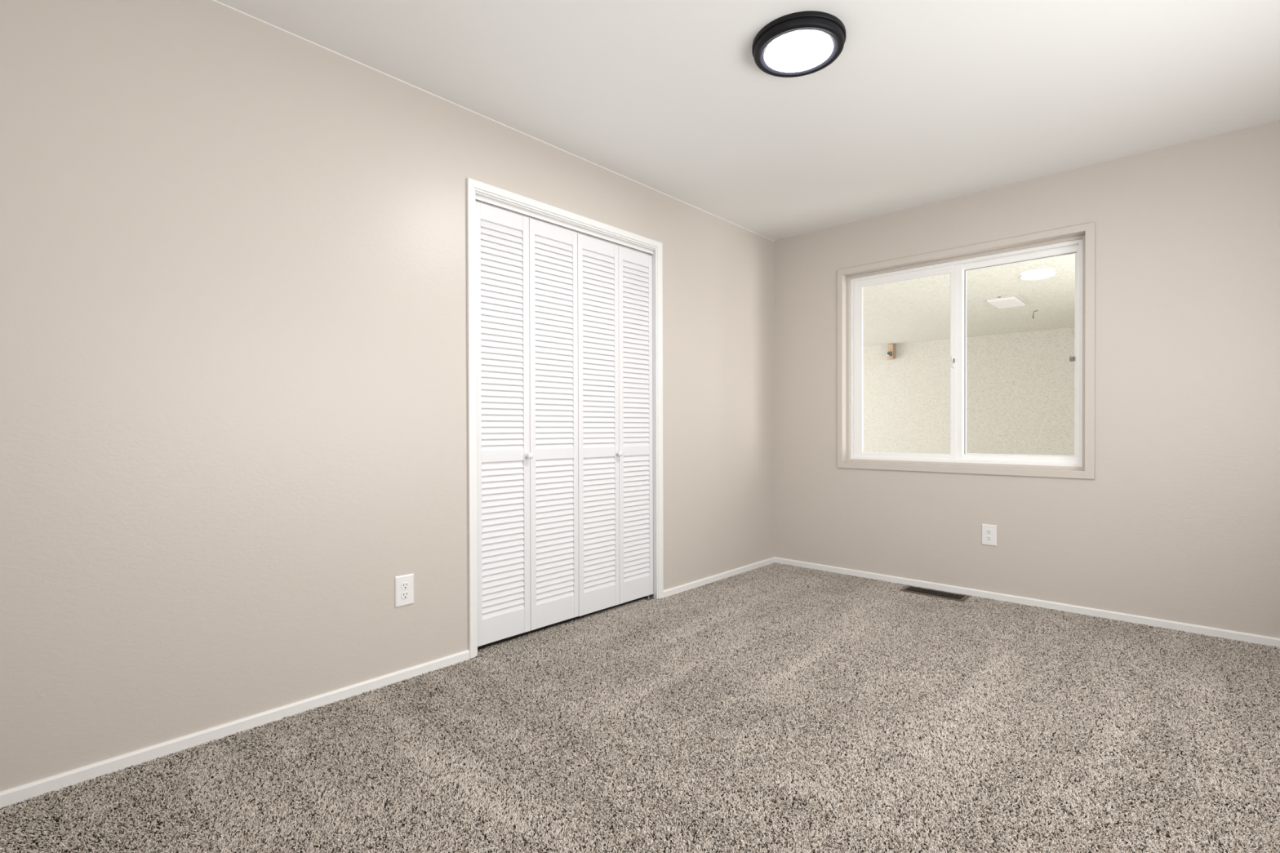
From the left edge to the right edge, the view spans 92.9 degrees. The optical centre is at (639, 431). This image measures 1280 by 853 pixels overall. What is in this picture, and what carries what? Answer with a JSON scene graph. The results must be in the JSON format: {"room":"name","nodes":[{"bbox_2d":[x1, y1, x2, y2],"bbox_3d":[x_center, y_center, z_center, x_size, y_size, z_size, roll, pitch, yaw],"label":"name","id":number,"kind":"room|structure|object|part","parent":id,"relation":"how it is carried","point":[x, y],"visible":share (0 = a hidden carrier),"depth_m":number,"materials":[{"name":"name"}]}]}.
{"room":"empty bedroom","nodes":[
{"label":"empty bedroom","id":0,"kind":"room"},
{"bbox_2d":[0,0,774,791],"bbox_3d":[-0.606,-0.209,2.965,0.120,2.452,4.650,0,1,43],"label":"wall","id":1,"kind":"structure","parent":0,"point":[233,388],"depth_m":2.08,"materials":[{"name":"beige paint"}]},
{"bbox_2d":[0,649,470,808],"bbox_3d":[-1.448,1.002,1.965,0.012,0.050,2.023,0,1,43],"label":"baseboard","id":2,"kind":"structure","parent":1,"relation":"attached to","point":[20,793],"depth_m":1.99,"materials":[{"name":"white paint"}]},
{"bbox_2d":[395,573,413,608],"bbox_3d":[-0.962,0.649,2.490,0.009,0.125,0.080,0,1,43],"label":"wall outlet","id":3,"kind":"object","parent":1,"relation":"attached to","point":[404,584],"visible":1,"depth_m":2.49,"materials":[{"name":"white plastic"}]},
{"bbox_2d":[400,591,408,599],"bbox_3d":[-0.960,0.668,2.488,0.002,0.028,0.034,0,1,43],"label":"receptacle","id":4,"kind":"object","parent":3,"relation":"attached to","point":[404,595],"depth_m":2.49,"materials":[{"name":"white plastic"}]},
{"bbox_2d":[400,582,408,589],"bbox_3d":[-0.960,0.629,2.488,0.002,0.028,0.034,0,1,43],"label":"receptacle","id":5,"kind":"object","parent":3,"relation":"attached to","point":[404,585],"depth_m":2.49,"materials":[{"name":"white plastic"}]},
{"bbox_2d":[213,0,773,240],"bbox_3d":[-0.565,-1.433,2.914,0.002,0.003,4.650,0,1,43],"label":"trim","id":6,"kind":"structure","parent":1,"relation":"attached to","point":[213,0],"depth_m":2.60,"materials":[{"name":"white paint"}]},
{"bbox_2d":[475,194,653,254],"bbox_3d":[-0.350,-1.069,3.206,0.034,0.020,1.225,0,1,43],"label":"door track","id":7,"kind":"object","parent":1,"relation":"attached to","point":[483,200],"visible":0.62,"depth_m":3.13,"materials":[{"name":"white metal"}]},
{"bbox_2d":[475,201,578,646],"bbox_3d":[-0.535,-0.035,2.985,0.066,2.028,0.623,0,1,43],"label":"louvered bifold door","id":8,"kind":"structure","parent":7,"relation":"hanging from","point":[526,273],"depth_m":2.97,"materials":[{"name":"white paint"}]},
{"bbox_3d":[-0.656,-0.034,2.883,0.029,2.028,0.309,0,1,43],"label":"hinged panel","id":9,"kind":"part","parent":8,"relation":"part of","materials":[{"name":"white paint"}]},
{"bbox_3d":[-0.539,0.116,2.961,0.037,0.033,0.033,0,1,43],"label":"knob","id":10,"kind":"part","parent":8,"relation":"part of","materials":[{"name":"white paint"}]},
{"bbox_3d":[-0.443,-0.036,3.112,0.029,2.028,0.311,0,1,43],"label":"hinged panel","id":11,"kind":"part","parent":8,"relation":"part of","materials":[{"name":"white paint"}]},
{"bbox_2d":[577,233,653,616],"bbox_3d":[-0.121,-0.037,3.432,0.066,2.028,0.590,0,1,43],"label":"louvered bifold door","id":12,"kind":"structure","parent":7,"relation":"hanging from","point":[615,427],"depth_m":3.42,"materials":[{"name":"white paint"}]},
{"bbox_3d":[-0.232,-0.036,3.340,0.029,2.028,0.303,0,1,43],"label":"hinged panel","id":13,"kind":"part","parent":12,"relation":"part of","materials":[{"name":"white paint"}]},
{"bbox_3d":[-0.116,0.121,3.417,0.037,0.033,0.033,0,1,43],"label":"knob","id":14,"kind":"part","parent":12,"relation":"part of","materials":[{"name":"white paint"}]},
{"bbox_3d":[-0.031,-0.038,3.556,0.029,2.028,0.284,0,1,43],"label":"hinged panel","id":15,"kind":"part","parent":12,"relation":"part of","materials":[{"name":"white paint"}]},
{"bbox_2d":[466,177,663,658],"bbox_3d":[-0.358,-0.063,3.221,0.135,2.132,1.315,0,1,43],"label":"trim","id":16,"kind":"structure","parent":1,"relation":"attached to","point":[473,187],"depth_m":2.98,"materials":[{"name":"white paint"}]},
{"bbox_2d":[644,594,653,599],"bbox_3d":[0.055,0.984,3.650,0.034,0.029,0.048,0,1,43],"label":"pivot bracket","id":17,"kind":"object","parent":1,"relation":"attached to","point":[650,597],"visible":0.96,"depth_m":3.65,"materials":[{"name":"silver metal"}]},
{"bbox_2d":[662,556,774,598],"bbox_3d":[0.581,0.981,4.151,0.012,0.050,1.312,0,1,43],"label":"baseboard","id":18,"kind":"structure","parent":1,"relation":"attached to","point":[677,589],"depth_m":4.07,"materials":[{"name":"white paint"}]},
{"bbox_2d":[0,562,1279,852],"label":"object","id":19,"kind":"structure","parent":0,"point":[783,621],"depth_m":1.94,"materials":[{"name":"grey carpet"}]},
{"bbox_2d":[18,596,1279,852],"bbox_3d":[0.303,1.071,2.133,3.950,0.100,4.650,0,1,43],"label":"floor","id":20,"kind":"structure","parent":0,"point":[509,638],"depth_m":2.89,"materials":[{"name":"grey"}]},
{"bbox_2d":[899,585,970,602],"bbox_3d":[1.810,0.997,3.744,0.368,0.018,0.156,0,1,43],"label":"floor vent","id":21,"kind":"object","parent":20,"relation":"in","point":[946,595],"visible":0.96,"depth_m":3.73,"materials":[{"name":"brown metal"}]},
{"bbox_2d":[216,0,1279,240],"bbox_3d":[0.602,-1.490,1.858,3.430,0.120,4.970,0,1,43],"label":"ceiling","id":22,"kind":"structure","parent":0,"point":[922,102],"depth_m":2.52,"materials":[{"name":"white paint"}]},
{"bbox_2d":[751,10,845,77],"bbox_3d":[0.581,-1.411,2.235,0.333,0.044,0.333,0,1,43],"label":"ceiling lamp","id":23,"kind":"object","parent":22,"relation":"attached to","point":[800,43],"visible":1,"depth_m":2.18,"materials":[{"name":"black metal"}]},
{"bbox_2d":[764,31,833,71],"bbox_3d":[0.581,-1.391,2.235,0.245,0.003,0.245,0,1,43],"label":"diffuser","id":24,"kind":"object","parent":23,"relation":"attached to","point":[789,51],"depth_m":2.23,"materials":[{"name":"white"}]},
{"bbox_2d":[773,120,1279,638],"bbox_3d":[2.232,-0.221,3.619,3.390,2.452,0.170,0,1,43],"label":"wall","id":25,"kind":"structure","parent":0,"point":[1178,520],"depth_m":3.20,"materials":[{"name":"beige paint"}]},
{"bbox_2d":[837,222,1095,479],"bbox_3d":[1.979,-0.440,3.842,1.455,1.386,0.183,0,1,43],"label":"window","id":26,"kind":"structure","parent":25,"relation":"in","point":[1079,240],"depth_m":3.83,"materials":[{"name":"beige paint"}]},
{"bbox_3d":[1.769,-0.442,4.060,0.696,1.232,0.018,0,1,43],"label":"sliding sash","id":27,"kind":"part","parent":26,"relation":"part of","materials":[{"name":"clear glass"}]},
{"bbox_3d":[2.254,-0.441,3.649,0.629,1.232,0.036,0,1,43],"label":"fixed sash","id":28,"kind":"part","parent":26,"relation":"part of","materials":[{"name":"clear glass"}]},
{"bbox_2d":[981,524,996,546],"bbox_3d":[2.086,0.617,3.639,0.080,0.125,0.009,0,1,43],"label":"wall outlet","id":29,"kind":"object","parent":25,"relation":"attached to","point":[988,532],"visible":1,"depth_m":3.63,"materials":[{"name":"white plastic"}]},
{"bbox_2d":[985,536,991,541],"bbox_3d":[2.084,0.636,3.637,0.034,0.028,0.002,0,1,43],"label":"receptacle","id":30,"kind":"object","parent":29,"relation":"attached to","point":[987,538],"depth_m":3.64,"materials":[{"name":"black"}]},
{"bbox_2d":[985,529,991,534],"bbox_3d":[2.084,0.597,3.637,0.034,0.028,0.002,0,1,43],"label":"receptacle","id":31,"kind":"object","parent":29,"relation":"attached to","point":[987,531],"depth_m":3.64,"materials":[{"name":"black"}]},
{"bbox_2d":[774,556,1279,648],"bbox_3d":[2.173,0.981,3.560,3.150,0.050,0.012,0,1,43],"label":"baseboard","id":32,"kind":"structure","parent":25,"relation":"attached to","point":[1214,632],"depth_m":3.40,"materials":[{"name":"white paint"}]},
{"label":"outside","id":33,"kind":"structure","parent":0,"visible":0},
{"bbox_2d":[862,327,1075,455],"bbox_3d":[3.763,-0.227,9.641,10.400,2.650,0.200,0,1,43],"label":"wall","id":34,"kind":"structure","parent":33,"point":[1020,386],"depth_m":8.53,"materials":[{"name":"beige paint"}]},
{"bbox_2d":[887,343,896,359],"bbox_3d":[3.844,-1.222,9.313,0.088,0.241,0.156,0,1,43],"label":"bracket","id":35,"kind":"object","parent":34,"relation":"attached to","point":[891,348],"visible":1,"depth_m":9.28,"materials":[{"name":"brown wood"}]},
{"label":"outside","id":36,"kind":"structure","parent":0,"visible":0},
{"bbox_2d":[862,253,1075,346],"bbox_3d":[2.999,-1.389,6.608,7.400,0.120,5.268,0,1,43],"label":"ceiling","id":37,"kind":"structure","parent":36,"point":[918,309],"depth_m":6.40,"materials":[{"name":"paint"}]},
{"bbox_2d":[983,294,1029,308],"bbox_3d":[3.725,-1.317,6.184,0.290,0.022,0.592,0,1,43],"label":"ceiling access panel","id":38,"kind":"object","parent":37,"relation":"attached to","point":[1001,302],"visible":1,"depth_m":6.11,"materials":[{"name":"white plastic"}]},
{"bbox_2d":[1019,271,1056,279],"bbox_3d":[3.349,-1.312,5.129,0.256,0.015,0.256,0,1,43],"label":"recessed light","id":39,"kind":"object","parent":37,"relation":"in","point":[1037,275],"visible":1,"depth_m":5.09,"materials":[{"name":"white"}]}
]}

